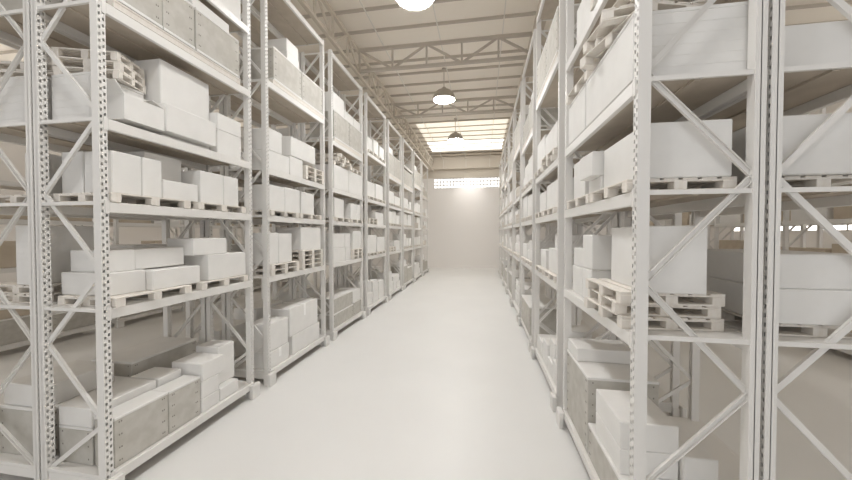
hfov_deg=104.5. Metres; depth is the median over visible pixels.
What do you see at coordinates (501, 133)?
trim
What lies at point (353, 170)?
pallet
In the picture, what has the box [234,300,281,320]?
carton
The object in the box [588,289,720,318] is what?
pallet
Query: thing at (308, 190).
shelf
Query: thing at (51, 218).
carton
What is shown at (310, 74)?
shelf
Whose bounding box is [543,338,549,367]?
carton
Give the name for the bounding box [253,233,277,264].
carton
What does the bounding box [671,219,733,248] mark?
rack
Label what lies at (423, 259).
crate
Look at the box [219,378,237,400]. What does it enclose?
carton
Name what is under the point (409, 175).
crate
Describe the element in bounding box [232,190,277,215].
carton
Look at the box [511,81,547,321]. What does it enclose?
rack
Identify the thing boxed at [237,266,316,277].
shelf
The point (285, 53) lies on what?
carton
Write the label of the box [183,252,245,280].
carton
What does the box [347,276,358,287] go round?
carton
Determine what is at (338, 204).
carton
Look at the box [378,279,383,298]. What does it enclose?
carton
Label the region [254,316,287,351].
carton
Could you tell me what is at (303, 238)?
carton
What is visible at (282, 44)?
carton
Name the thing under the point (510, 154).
crate
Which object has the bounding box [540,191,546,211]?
carton
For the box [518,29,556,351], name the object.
rack
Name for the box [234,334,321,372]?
shelf
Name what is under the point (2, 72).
pallet
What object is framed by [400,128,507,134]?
trim
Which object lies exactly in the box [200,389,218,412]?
carton
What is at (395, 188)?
shelf
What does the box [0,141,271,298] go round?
wall
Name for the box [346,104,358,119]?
shelf
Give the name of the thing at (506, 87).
trim
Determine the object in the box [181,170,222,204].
carton
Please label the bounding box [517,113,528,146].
crate
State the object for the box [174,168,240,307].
rack
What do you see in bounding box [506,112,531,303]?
rack
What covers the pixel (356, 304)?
crate
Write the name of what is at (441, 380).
floor
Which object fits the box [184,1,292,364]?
rack
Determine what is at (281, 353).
carton
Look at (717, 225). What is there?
rack
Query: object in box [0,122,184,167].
shelf
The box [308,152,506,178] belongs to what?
trim
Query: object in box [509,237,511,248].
carton
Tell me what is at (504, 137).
trim
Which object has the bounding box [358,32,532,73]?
roof truss
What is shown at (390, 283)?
carton
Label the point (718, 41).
crate
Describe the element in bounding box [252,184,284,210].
carton
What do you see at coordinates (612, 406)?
carton
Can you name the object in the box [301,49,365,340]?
rack
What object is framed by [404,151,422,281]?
rack
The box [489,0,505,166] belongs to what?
conduit
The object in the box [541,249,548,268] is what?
carton
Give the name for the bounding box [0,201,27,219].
carton
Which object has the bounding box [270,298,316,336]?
carton
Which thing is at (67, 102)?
crate
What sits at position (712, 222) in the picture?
carton
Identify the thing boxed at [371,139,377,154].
carton
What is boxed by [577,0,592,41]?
carton
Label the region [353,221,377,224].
pallet
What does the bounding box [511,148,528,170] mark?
crate
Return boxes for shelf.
[0,8,89,48]
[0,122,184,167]
[0,203,26,207]
[0,296,76,308]
[0,452,59,468]
[37,0,240,96]
[40,117,234,165]
[42,201,102,207]
[44,279,241,312]
[48,380,248,478]
[188,169,258,184]
[199,0,241,32]
[211,95,283,124]
[229,168,310,186]
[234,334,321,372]
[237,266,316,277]
[240,79,317,123]
[241,4,277,46]
[250,0,318,46]
[252,215,261,218]
[304,51,358,91]
[305,65,327,91]
[305,140,356,159]
[305,188,350,197]
[345,94,382,118]
[345,198,376,204]
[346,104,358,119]
[358,122,380,137]
[358,151,380,165]
[371,121,398,136]
[371,175,397,183]
[371,205,394,209]
[389,139,410,150]
[390,185,409,191]
[404,152,419,160]
[415,162,425,168]
[506,133,512,145]
[506,182,519,189]
[510,113,519,130]
[510,171,519,180]
[516,82,532,109]
[516,152,531,160]
[525,30,548,76]
[525,128,551,153]
[527,182,552,194]
[540,0,581,20]
[541,68,583,108]
[543,156,584,180]
[569,288,748,344]
[572,212,611,218]
[573,0,630,67]
[576,69,754,151]
[581,321,600,338]
[599,188,751,212]
[659,389,671,405]
[693,297,851,349]
[705,62,851,131]
[714,0,748,3]
[781,186,851,201]
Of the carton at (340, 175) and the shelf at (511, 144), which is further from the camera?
the shelf at (511, 144)
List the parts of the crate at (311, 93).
lid, rail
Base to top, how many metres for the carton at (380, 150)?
0.621 m
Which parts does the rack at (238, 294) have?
post, post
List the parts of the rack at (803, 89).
post, post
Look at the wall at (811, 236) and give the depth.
21.33 m
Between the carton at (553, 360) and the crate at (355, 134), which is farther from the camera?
the crate at (355, 134)
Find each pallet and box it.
[0,61,64,71]
[0,69,52,77]
[0,194,77,202]
[0,281,61,293]
[0,288,62,302]
[51,47,143,77]
[52,56,144,85]
[53,65,145,94]
[53,192,190,208]
[58,285,191,307]
[169,202,245,212]
[178,275,247,289]
[234,210,298,217]
[253,261,298,269]
[253,266,298,275]
[275,213,321,219]
[288,257,322,264]
[288,262,322,269]
[292,249,322,255]
[292,253,322,259]
[303,165,323,175]
[303,170,323,179]
[303,175,323,184]
[310,160,351,169]
[313,217,349,221]
[315,153,348,161]
[315,157,350,165]
[339,219,362,222]
[344,168,361,175]
[348,196,377,200]
[351,248,362,252]
[351,251,362,255]
[351,255,362,259]
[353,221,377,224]
[363,149,377,157]
[363,218,377,221]
[363,252,377,255]
[525,215,531,220]
[525,259,540,265]
[526,179,554,188]
[534,166,543,178]
[535,211,542,217]
[535,265,548,274]
[541,148,590,164]
[542,153,589,170]
[543,207,556,215]
[544,270,572,282]
[566,70,593,104]
[567,194,607,208]
[580,0,713,69]
[583,0,688,53]
[584,297,723,331]
[586,278,724,306]
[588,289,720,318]
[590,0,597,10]
[590,176,736,201]
[593,0,707,63]
[694,308,851,338]
[711,175,851,187]
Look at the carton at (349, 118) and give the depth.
12.60 m
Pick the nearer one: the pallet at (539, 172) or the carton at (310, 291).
the pallet at (539, 172)
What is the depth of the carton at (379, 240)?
16.44 m
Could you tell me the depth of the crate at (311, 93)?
9.77 m
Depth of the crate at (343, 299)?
12.07 m
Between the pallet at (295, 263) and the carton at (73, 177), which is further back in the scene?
the pallet at (295, 263)
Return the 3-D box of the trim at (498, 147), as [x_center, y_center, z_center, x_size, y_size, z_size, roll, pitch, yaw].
[3.942,-8.998,32.475,6.850,0.023,1.200,0,1,10]
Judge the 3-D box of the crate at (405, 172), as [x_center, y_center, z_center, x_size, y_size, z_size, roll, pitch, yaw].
[-1.781,-4.148,22.094,0.913,0.994,1.321,0,1,10]
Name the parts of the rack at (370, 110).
post, post, post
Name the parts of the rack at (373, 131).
post, post, post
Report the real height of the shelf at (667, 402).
0.055 m
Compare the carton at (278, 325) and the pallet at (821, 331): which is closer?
the pallet at (821, 331)
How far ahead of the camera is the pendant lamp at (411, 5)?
9.75 m
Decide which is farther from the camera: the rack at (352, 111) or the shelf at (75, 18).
the rack at (352, 111)
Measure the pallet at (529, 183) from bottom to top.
0.130 m
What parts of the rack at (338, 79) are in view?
post, post, post, post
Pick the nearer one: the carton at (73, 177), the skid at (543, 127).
the carton at (73, 177)
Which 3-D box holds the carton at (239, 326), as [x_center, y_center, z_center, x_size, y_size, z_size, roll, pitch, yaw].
[-5.396,2.489,8.884,0.636,0.414,1.080,0,1,10]
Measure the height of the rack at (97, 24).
9.780 m
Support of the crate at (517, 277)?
on the rack at (511, 126)
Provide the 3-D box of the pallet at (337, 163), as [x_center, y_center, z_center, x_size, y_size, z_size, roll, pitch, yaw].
[-3.456,-2.707,12.098,1.000,0.130,1.200,0,1,19]
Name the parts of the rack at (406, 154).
post, post, post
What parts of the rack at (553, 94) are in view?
post, post, post, post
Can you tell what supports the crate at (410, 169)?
on the skid
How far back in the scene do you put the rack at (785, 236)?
11.21 m
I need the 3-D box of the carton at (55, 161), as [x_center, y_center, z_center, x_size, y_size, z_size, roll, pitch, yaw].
[-5.676,-0.976,5.205,0.280,0.614,0.796,0,1,10]
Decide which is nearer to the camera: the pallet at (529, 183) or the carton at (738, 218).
the pallet at (529, 183)
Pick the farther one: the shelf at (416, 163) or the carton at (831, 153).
the shelf at (416, 163)
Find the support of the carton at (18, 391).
on the crate at (17, 419)
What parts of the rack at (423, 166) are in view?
post, post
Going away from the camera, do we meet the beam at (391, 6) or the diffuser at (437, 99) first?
the beam at (391, 6)
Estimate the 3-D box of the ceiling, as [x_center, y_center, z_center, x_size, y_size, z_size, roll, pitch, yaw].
[0.613,-8.701,12.406,45.400,0.150,45.000,0,1,10]
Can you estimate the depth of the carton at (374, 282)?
15.89 m
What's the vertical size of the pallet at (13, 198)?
0.130 m
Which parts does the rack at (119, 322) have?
post, post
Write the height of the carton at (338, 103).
0.637 m
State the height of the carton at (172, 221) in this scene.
0.378 m
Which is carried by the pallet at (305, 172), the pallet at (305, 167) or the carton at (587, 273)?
the pallet at (305, 167)
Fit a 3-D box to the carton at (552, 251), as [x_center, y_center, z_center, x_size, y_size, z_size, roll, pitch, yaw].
[3.170,0.468,7.333,0.640,0.544,1.096,0,1,10]
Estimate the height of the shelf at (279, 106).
0.055 m
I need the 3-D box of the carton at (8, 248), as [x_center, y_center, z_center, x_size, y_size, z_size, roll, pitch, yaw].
[-12.722,0.425,10.093,0.740,0.786,1.238,0,1,10]
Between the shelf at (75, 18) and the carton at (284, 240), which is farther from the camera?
the carton at (284, 240)
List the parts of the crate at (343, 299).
lid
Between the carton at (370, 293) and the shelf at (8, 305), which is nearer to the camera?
the shelf at (8, 305)
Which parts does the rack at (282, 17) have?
post, rail, post, post, post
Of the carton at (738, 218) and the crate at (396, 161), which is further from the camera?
the crate at (396, 161)
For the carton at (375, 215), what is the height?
0.610 m
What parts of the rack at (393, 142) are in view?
post, post, post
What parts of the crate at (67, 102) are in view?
lid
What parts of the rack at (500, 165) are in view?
post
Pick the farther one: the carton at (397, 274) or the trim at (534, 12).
the carton at (397, 274)
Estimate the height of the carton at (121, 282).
0.324 m
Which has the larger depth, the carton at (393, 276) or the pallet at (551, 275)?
the carton at (393, 276)
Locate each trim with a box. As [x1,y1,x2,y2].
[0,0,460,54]
[215,86,517,109]
[231,95,509,115]
[237,103,513,121]
[239,11,535,46]
[241,111,519,127]
[305,117,509,129]
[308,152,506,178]
[332,0,851,53]
[343,20,844,67]
[353,63,523,78]
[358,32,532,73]
[363,75,520,89]
[374,133,506,140]
[378,137,505,144]
[389,141,504,147]
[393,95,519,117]
[393,145,503,150]
[395,148,502,153]
[396,123,508,129]
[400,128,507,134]
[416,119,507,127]
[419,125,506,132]
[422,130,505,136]
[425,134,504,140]
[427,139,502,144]
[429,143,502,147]
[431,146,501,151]
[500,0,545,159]
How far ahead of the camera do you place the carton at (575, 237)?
7.16 m
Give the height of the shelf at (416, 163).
0.055 m
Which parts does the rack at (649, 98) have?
post, post, post, post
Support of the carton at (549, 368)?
on the rack at (553, 94)
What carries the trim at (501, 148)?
attached to the wall at (15, 153)
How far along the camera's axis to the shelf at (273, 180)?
9.15 m
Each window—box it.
[434,177,498,188]
[734,224,851,230]
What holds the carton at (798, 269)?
on the carton at (796, 306)
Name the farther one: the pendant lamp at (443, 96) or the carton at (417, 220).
the carton at (417, 220)
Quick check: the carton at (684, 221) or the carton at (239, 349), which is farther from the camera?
the carton at (684, 221)
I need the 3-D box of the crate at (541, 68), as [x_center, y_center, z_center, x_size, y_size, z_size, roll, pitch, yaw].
[3.475,-4.378,8.617,0.924,0.945,1.280,0,1,10]
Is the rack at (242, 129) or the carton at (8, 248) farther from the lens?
the rack at (242, 129)
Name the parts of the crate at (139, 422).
lid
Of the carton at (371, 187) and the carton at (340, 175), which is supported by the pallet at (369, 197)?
the carton at (371, 187)
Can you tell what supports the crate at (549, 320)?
on the rack at (529, 70)
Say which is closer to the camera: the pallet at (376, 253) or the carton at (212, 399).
the carton at (212, 399)
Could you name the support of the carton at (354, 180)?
on the rack at (338, 79)
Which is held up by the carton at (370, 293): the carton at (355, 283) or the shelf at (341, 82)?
the carton at (355, 283)
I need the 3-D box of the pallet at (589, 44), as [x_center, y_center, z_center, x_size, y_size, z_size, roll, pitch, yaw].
[2.695,-2.679,4.055,1.000,0.130,1.200,0,1,3]
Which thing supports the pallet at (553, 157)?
on the rack at (553, 94)
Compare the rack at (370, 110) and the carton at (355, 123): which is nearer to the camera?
the carton at (355, 123)
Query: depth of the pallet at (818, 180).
3.23 m
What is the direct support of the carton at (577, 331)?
on the carton
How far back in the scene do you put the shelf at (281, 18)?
9.54 m
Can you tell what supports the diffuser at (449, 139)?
attached to the pendant lamp at (455, 137)
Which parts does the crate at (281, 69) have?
rail, lid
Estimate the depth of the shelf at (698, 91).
3.69 m
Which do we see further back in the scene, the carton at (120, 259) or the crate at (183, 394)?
the crate at (183, 394)
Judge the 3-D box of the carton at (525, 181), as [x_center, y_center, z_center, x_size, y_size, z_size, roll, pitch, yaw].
[4.027,-2.126,12.069,0.752,0.403,1.197,0,1,10]
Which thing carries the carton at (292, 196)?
on the pallet at (254, 212)
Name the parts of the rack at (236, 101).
post, post, post, post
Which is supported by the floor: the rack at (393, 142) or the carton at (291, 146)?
the rack at (393, 142)
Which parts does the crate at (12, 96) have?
lid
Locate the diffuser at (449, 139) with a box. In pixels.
[448,138,461,141]
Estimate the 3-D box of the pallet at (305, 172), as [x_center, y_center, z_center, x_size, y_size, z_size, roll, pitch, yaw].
[-3.821,-1.949,10.025,1.000,0.130,1.080,0,1,10]
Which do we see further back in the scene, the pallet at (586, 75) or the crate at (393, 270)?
the crate at (393, 270)
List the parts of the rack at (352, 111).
post, post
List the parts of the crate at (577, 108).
lid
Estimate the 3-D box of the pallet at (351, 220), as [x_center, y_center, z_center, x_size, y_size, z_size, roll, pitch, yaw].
[-3.255,-0.762,13.381,1.000,0.130,1.200,0,1,10]
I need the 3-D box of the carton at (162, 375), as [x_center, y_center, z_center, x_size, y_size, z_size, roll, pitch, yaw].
[-4.810,2.503,5.893,0.580,0.277,0.446,0,1,10]
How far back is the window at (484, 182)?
34.54 m
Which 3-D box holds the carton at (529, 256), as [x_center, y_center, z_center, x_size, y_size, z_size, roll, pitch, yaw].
[3.799,0.512,10.803,0.760,0.319,1.223,0,1,10]
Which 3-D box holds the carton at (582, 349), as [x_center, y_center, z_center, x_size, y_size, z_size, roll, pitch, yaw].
[3.015,1.916,5.735,0.900,0.217,0.596,0,1,10]
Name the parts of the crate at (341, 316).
lid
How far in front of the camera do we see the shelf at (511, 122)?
17.72 m
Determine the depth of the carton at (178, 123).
5.63 m
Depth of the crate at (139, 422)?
4.93 m
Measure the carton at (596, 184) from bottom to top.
0.234 m
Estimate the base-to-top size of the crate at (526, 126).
0.818 m
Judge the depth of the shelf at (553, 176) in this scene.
8.22 m
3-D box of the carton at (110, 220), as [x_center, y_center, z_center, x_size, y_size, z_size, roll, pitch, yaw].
[-12.146,-0.982,13.470,0.736,0.567,1.242,0,1,10]
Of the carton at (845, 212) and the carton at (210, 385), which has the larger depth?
the carton at (845, 212)
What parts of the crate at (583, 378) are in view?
lid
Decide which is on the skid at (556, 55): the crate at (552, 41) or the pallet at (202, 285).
the crate at (552, 41)
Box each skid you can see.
[106,0,240,84]
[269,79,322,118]
[308,138,361,157]
[373,173,400,181]
[522,126,553,150]
[536,52,558,105]
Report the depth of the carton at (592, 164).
4.61 m
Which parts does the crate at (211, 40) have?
lid, rail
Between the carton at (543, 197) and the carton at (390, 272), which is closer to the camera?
the carton at (543, 197)
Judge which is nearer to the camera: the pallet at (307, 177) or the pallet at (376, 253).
the pallet at (307, 177)
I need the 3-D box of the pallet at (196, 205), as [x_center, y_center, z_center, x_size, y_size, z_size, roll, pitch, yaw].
[-4.436,-0.627,6.543,1.000,0.130,1.200,0,1,10]
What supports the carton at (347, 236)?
on the carton at (347, 249)
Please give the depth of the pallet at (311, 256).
9.78 m
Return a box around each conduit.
[359,0,443,167]
[432,4,465,157]
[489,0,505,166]
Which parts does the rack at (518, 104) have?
post, post, post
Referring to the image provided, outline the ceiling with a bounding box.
[0,0,851,155]
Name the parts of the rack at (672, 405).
post, post, rail, post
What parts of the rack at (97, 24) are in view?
post, rail, post, post, post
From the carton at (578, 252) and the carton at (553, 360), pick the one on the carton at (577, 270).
the carton at (578, 252)
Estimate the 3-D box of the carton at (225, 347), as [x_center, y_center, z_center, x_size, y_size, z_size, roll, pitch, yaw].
[-4.373,2.524,6.859,0.520,0.757,0.436,0,1,10]
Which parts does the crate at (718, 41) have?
lid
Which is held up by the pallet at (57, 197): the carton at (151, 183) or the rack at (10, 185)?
the carton at (151, 183)
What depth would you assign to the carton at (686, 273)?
3.38 m
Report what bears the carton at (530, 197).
on the pallet at (527, 218)
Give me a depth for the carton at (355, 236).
13.23 m
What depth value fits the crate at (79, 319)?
11.42 m
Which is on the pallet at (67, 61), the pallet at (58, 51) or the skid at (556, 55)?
the pallet at (58, 51)
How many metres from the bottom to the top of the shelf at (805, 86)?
0.055 m
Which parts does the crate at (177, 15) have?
rail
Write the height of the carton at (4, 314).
0.347 m
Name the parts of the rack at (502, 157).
post, post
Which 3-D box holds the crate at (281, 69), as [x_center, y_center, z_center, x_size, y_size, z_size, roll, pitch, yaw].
[-4.029,-4.309,8.690,0.924,0.805,1.270,0,1,10]
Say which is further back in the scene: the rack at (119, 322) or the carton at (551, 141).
the rack at (119, 322)
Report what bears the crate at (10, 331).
on the rack at (10, 185)
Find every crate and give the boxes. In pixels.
[0,0,75,10]
[0,76,51,122]
[0,315,29,345]
[0,376,129,455]
[51,71,143,119]
[52,312,95,331]
[59,424,95,464]
[90,337,195,376]
[94,390,167,467]
[117,0,162,28]
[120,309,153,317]
[151,375,199,433]
[162,0,194,49]
[194,7,239,77]
[241,46,301,99]
[253,278,258,286]
[301,72,322,114]
[310,109,349,146]
[313,290,352,313]
[317,304,352,328]
[350,123,361,154]
[353,298,360,315]
[373,152,393,175]
[391,265,406,282]
[394,157,400,180]
[404,169,407,185]
[407,266,411,280]
[408,173,411,188]
[410,169,417,185]
[415,259,424,270]
[417,172,420,187]
[509,154,510,174]
[509,271,511,292]
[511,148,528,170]
[511,274,529,294]
[514,126,516,154]
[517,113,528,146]
[521,295,556,334]
[523,114,528,144]
[528,97,557,133]
[537,42,545,98]
[545,3,579,78]
[567,349,658,452]
[569,83,585,144]
[586,1,747,127]
[588,423,667,479]
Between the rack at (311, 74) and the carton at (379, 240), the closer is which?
the rack at (311, 74)
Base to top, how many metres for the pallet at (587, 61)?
0.130 m
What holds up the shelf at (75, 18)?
attached to the rack at (97, 24)
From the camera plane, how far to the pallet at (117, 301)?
4.73 m
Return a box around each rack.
[0,0,206,479]
[0,39,95,351]
[30,0,259,479]
[92,168,185,327]
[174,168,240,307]
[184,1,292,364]
[224,0,329,386]
[232,128,271,294]
[270,226,288,285]
[271,52,337,299]
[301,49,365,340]
[320,94,364,292]
[343,92,387,315]
[349,121,383,278]
[369,119,403,299]
[389,137,413,289]
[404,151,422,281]
[410,161,428,275]
[498,158,511,277]
[500,147,518,280]
[502,133,524,292]
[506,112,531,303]
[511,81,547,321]
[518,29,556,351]
[530,0,616,411]
[551,221,609,339]
[556,0,768,479]
[576,212,686,417]
[630,0,851,479]
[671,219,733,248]
[714,114,807,248]
[782,107,851,354]
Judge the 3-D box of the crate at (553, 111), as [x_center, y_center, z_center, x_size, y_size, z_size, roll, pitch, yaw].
[3.842,-3.997,10.625,0.910,1.024,1.167,0,1,10]
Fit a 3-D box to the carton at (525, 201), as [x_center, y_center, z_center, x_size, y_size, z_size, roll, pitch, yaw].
[4.027,-1.186,12.095,0.754,0.764,1.171,0,1,10]
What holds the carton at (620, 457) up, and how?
on the crate at (602, 462)
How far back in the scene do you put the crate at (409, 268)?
23.24 m
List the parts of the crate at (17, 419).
lid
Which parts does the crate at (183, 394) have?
lid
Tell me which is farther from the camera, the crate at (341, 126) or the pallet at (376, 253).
the pallet at (376, 253)
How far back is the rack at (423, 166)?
28.22 m
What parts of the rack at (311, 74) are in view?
post, post, post, post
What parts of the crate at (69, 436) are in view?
lid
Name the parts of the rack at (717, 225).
post, post, post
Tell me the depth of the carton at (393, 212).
19.20 m
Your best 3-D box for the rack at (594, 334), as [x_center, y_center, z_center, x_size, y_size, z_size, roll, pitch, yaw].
[5.204,-1.491,11.190,1.212,9.780,3.090,0,1,10]
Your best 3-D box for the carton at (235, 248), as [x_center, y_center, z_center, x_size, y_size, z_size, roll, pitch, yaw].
[-5.405,0.486,8.863,0.760,0.714,1.168,0,1,10]
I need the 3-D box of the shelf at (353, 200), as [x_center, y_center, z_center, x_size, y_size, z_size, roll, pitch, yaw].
[-2.892,-1.839,16.037,1.000,0.055,2.916,0,1,10]
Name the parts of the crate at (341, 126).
rail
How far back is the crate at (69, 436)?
4.71 m
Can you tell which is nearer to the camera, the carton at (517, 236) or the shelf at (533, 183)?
the shelf at (533, 183)
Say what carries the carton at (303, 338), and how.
on the rack at (282, 17)
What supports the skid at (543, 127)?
on the rack at (529, 70)
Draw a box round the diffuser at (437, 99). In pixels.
[434,96,453,103]
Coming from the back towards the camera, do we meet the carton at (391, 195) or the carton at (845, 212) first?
the carton at (391, 195)
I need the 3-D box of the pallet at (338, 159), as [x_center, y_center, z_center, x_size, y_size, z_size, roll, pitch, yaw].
[-3.449,-2.841,12.135,1.000,0.130,1.200,0,1,10]
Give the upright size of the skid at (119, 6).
0.106 m
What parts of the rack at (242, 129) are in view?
post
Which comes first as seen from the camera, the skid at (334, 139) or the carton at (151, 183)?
the carton at (151, 183)
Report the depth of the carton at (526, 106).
13.48 m
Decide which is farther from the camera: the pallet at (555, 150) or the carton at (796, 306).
the pallet at (555, 150)
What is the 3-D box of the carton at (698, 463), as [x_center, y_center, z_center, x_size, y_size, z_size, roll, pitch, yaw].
[3.094,2.799,4.065,0.340,0.817,0.896,0,1,10]
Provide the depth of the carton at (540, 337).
9.11 m
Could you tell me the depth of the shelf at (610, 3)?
4.97 m
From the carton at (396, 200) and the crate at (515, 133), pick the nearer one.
the crate at (515, 133)
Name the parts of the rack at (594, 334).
post, post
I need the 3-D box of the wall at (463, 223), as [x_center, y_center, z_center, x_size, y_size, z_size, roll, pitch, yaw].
[4.360,-3.062,34.602,45.000,12.000,0.206,0,1,10]
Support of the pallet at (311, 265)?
on the rack at (282, 17)
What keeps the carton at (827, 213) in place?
on the rack at (785, 236)
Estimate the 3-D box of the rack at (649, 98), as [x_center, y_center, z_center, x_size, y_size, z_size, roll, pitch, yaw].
[2.846,-1.361,4.634,1.212,9.780,3.090,0,1,10]
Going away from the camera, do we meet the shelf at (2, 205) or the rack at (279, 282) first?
the shelf at (2, 205)
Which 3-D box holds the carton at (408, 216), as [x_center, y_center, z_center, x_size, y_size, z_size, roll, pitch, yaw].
[-1.520,-1.410,23.429,0.735,0.764,1.161,0,1,10]
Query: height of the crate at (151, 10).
0.765 m
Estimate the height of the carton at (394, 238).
0.840 m
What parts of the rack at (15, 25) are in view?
rail, post, post, post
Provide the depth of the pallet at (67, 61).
4.81 m
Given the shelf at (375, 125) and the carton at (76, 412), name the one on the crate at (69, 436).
the carton at (76, 412)
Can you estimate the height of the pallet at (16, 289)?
0.130 m
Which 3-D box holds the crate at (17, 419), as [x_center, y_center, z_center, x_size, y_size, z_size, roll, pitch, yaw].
[-5.852,2.822,5.437,0.932,0.717,1.150,0,1,10]
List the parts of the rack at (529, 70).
post, post, post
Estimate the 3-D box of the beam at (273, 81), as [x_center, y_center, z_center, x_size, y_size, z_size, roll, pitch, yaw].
[-3.943,-3.860,9.293,0.970,0.106,2.550,0,1,10]
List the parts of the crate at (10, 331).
lid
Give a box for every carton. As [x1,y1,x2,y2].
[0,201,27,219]
[0,241,15,267]
[0,309,29,319]
[4,360,113,406]
[15,225,93,284]
[25,153,61,194]
[50,217,91,220]
[59,378,155,427]
[61,269,145,295]
[62,151,84,192]
[70,249,134,271]
[84,150,140,194]
[106,79,163,131]
[109,219,150,222]
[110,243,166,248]
[116,247,183,269]
[121,151,180,181]
[130,367,180,387]
[131,58,208,149]
[141,157,161,197]
[141,240,161,243]
[142,265,199,289]
[151,219,178,223]
[158,103,215,146]
[161,179,197,201]
[167,238,226,255]
[172,352,223,381]
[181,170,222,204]
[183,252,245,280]
[188,0,228,32]
[193,148,243,169]
[196,340,233,383]
[199,319,245,343]
[200,373,218,398]
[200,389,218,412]
[209,112,240,137]
[209,129,240,158]
[218,0,240,19]
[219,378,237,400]
[223,176,237,205]
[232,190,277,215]
[232,244,244,251]
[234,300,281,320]
[234,336,245,357]
[252,128,281,153]
[252,150,288,173]
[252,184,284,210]
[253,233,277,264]
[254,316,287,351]
[254,342,288,368]
[268,38,297,59]
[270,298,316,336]
[277,128,309,140]
[277,227,320,250]
[278,234,291,262]
[279,286,313,300]
[280,50,298,67]
[281,136,314,164]
[283,187,299,212]
[286,156,302,177]
[288,321,318,354]
[300,192,313,214]
[314,164,348,191]
[316,247,344,262]
[317,198,343,217]
[320,234,344,248]
[325,91,343,116]
[326,279,348,291]
[337,287,359,301]
[338,231,360,248]
[344,110,352,124]
[344,203,355,218]
[345,234,349,246]
[345,247,350,260]
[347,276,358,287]
[348,170,361,196]
[353,118,359,130]
[353,280,370,292]
[354,235,375,252]
[356,205,359,219]
[363,136,371,150]
[363,180,374,196]
[363,212,382,224]
[363,279,377,302]
[363,292,371,305]
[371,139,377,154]
[372,269,378,278]
[375,183,382,199]
[376,237,383,251]
[377,271,391,281]
[378,146,383,159]
[378,211,391,222]
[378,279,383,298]
[386,190,393,203]
[386,210,395,223]
[386,240,398,249]
[386,281,392,292]
[392,259,405,265]
[392,273,398,280]
[392,275,395,289]
[393,234,405,246]
[394,196,399,205]
[407,214,410,224]
[415,217,419,227]
[505,234,517,246]
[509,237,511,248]
[515,289,517,305]
[516,235,531,242]
[516,268,527,276]
[516,279,531,291]
[518,285,531,307]
[519,105,528,115]
[523,174,527,186]
[523,196,528,217]
[523,243,528,257]
[527,250,540,261]
[528,154,544,181]
[528,193,541,215]
[529,241,554,251]
[537,135,546,170]
[537,334,555,357]
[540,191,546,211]
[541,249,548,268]
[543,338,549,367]
[545,121,557,155]
[547,177,585,208]
[547,356,551,376]
[549,248,573,275]
[550,338,555,358]
[552,359,555,385]
[555,234,582,248]
[568,338,630,363]
[571,325,591,338]
[573,265,582,295]
[574,161,589,198]
[574,248,582,266]
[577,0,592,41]
[580,151,603,180]
[583,235,611,269]
[583,267,610,297]
[589,176,603,193]
[596,389,678,453]
[596,412,677,479]
[604,119,732,187]
[611,226,707,294]
[655,219,670,225]
[668,416,717,479]
[682,212,690,218]
[682,218,688,224]
[689,215,719,224]
[695,276,851,325]
[701,112,851,188]
[707,249,851,289]
[719,240,743,248]
[720,214,742,223]
[743,210,790,222]
[784,20,851,66]
[789,247,831,252]
[791,207,833,220]
[832,244,848,253]
[833,206,851,218]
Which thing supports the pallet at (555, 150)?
on the pallet at (553, 157)
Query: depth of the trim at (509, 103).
21.86 m
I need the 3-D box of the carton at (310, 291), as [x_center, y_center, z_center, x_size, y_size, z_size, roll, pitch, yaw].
[-4.798,1.991,12.294,0.700,0.347,1.250,0,1,10]
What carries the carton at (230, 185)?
on the pallet at (196, 205)
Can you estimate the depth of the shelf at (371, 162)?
16.23 m
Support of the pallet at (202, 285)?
on the rack at (97, 24)
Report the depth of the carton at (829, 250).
10.51 m
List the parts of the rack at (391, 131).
post, post, post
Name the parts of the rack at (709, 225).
post, post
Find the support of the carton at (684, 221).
on the rack at (709, 225)
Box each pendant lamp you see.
[395,0,433,10]
[433,67,454,104]
[448,118,462,142]
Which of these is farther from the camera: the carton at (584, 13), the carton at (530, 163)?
the carton at (530, 163)
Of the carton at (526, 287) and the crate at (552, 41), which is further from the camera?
the carton at (526, 287)
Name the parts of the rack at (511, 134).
post, post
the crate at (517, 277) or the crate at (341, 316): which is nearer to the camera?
the crate at (341, 316)
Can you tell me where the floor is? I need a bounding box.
[0,266,851,479]
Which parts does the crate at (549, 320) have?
lid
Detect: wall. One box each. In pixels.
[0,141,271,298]
[316,152,709,268]
[710,100,851,248]
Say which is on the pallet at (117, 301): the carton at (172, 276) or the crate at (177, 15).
the carton at (172, 276)
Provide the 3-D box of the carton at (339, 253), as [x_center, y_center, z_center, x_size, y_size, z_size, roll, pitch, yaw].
[-3.426,0.534,11.893,0.650,0.497,1.036,0,1,10]
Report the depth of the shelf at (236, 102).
9.71 m
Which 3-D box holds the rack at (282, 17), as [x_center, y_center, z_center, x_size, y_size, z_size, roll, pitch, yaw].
[-3.996,-1.453,9.273,1.212,9.780,3.090,0,1,10]
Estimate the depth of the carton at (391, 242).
19.81 m
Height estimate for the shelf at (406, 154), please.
0.055 m
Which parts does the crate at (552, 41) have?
lid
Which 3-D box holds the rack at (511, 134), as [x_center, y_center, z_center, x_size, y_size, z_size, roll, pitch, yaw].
[5.715,-1.694,21.539,1.212,9.780,3.090,0,1,10]
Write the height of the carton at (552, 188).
0.594 m
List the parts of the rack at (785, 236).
post, post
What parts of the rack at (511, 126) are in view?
post, post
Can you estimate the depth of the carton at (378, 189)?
16.44 m
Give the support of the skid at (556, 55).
on the rack at (553, 94)
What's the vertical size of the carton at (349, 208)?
0.614 m
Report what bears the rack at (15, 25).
on the floor

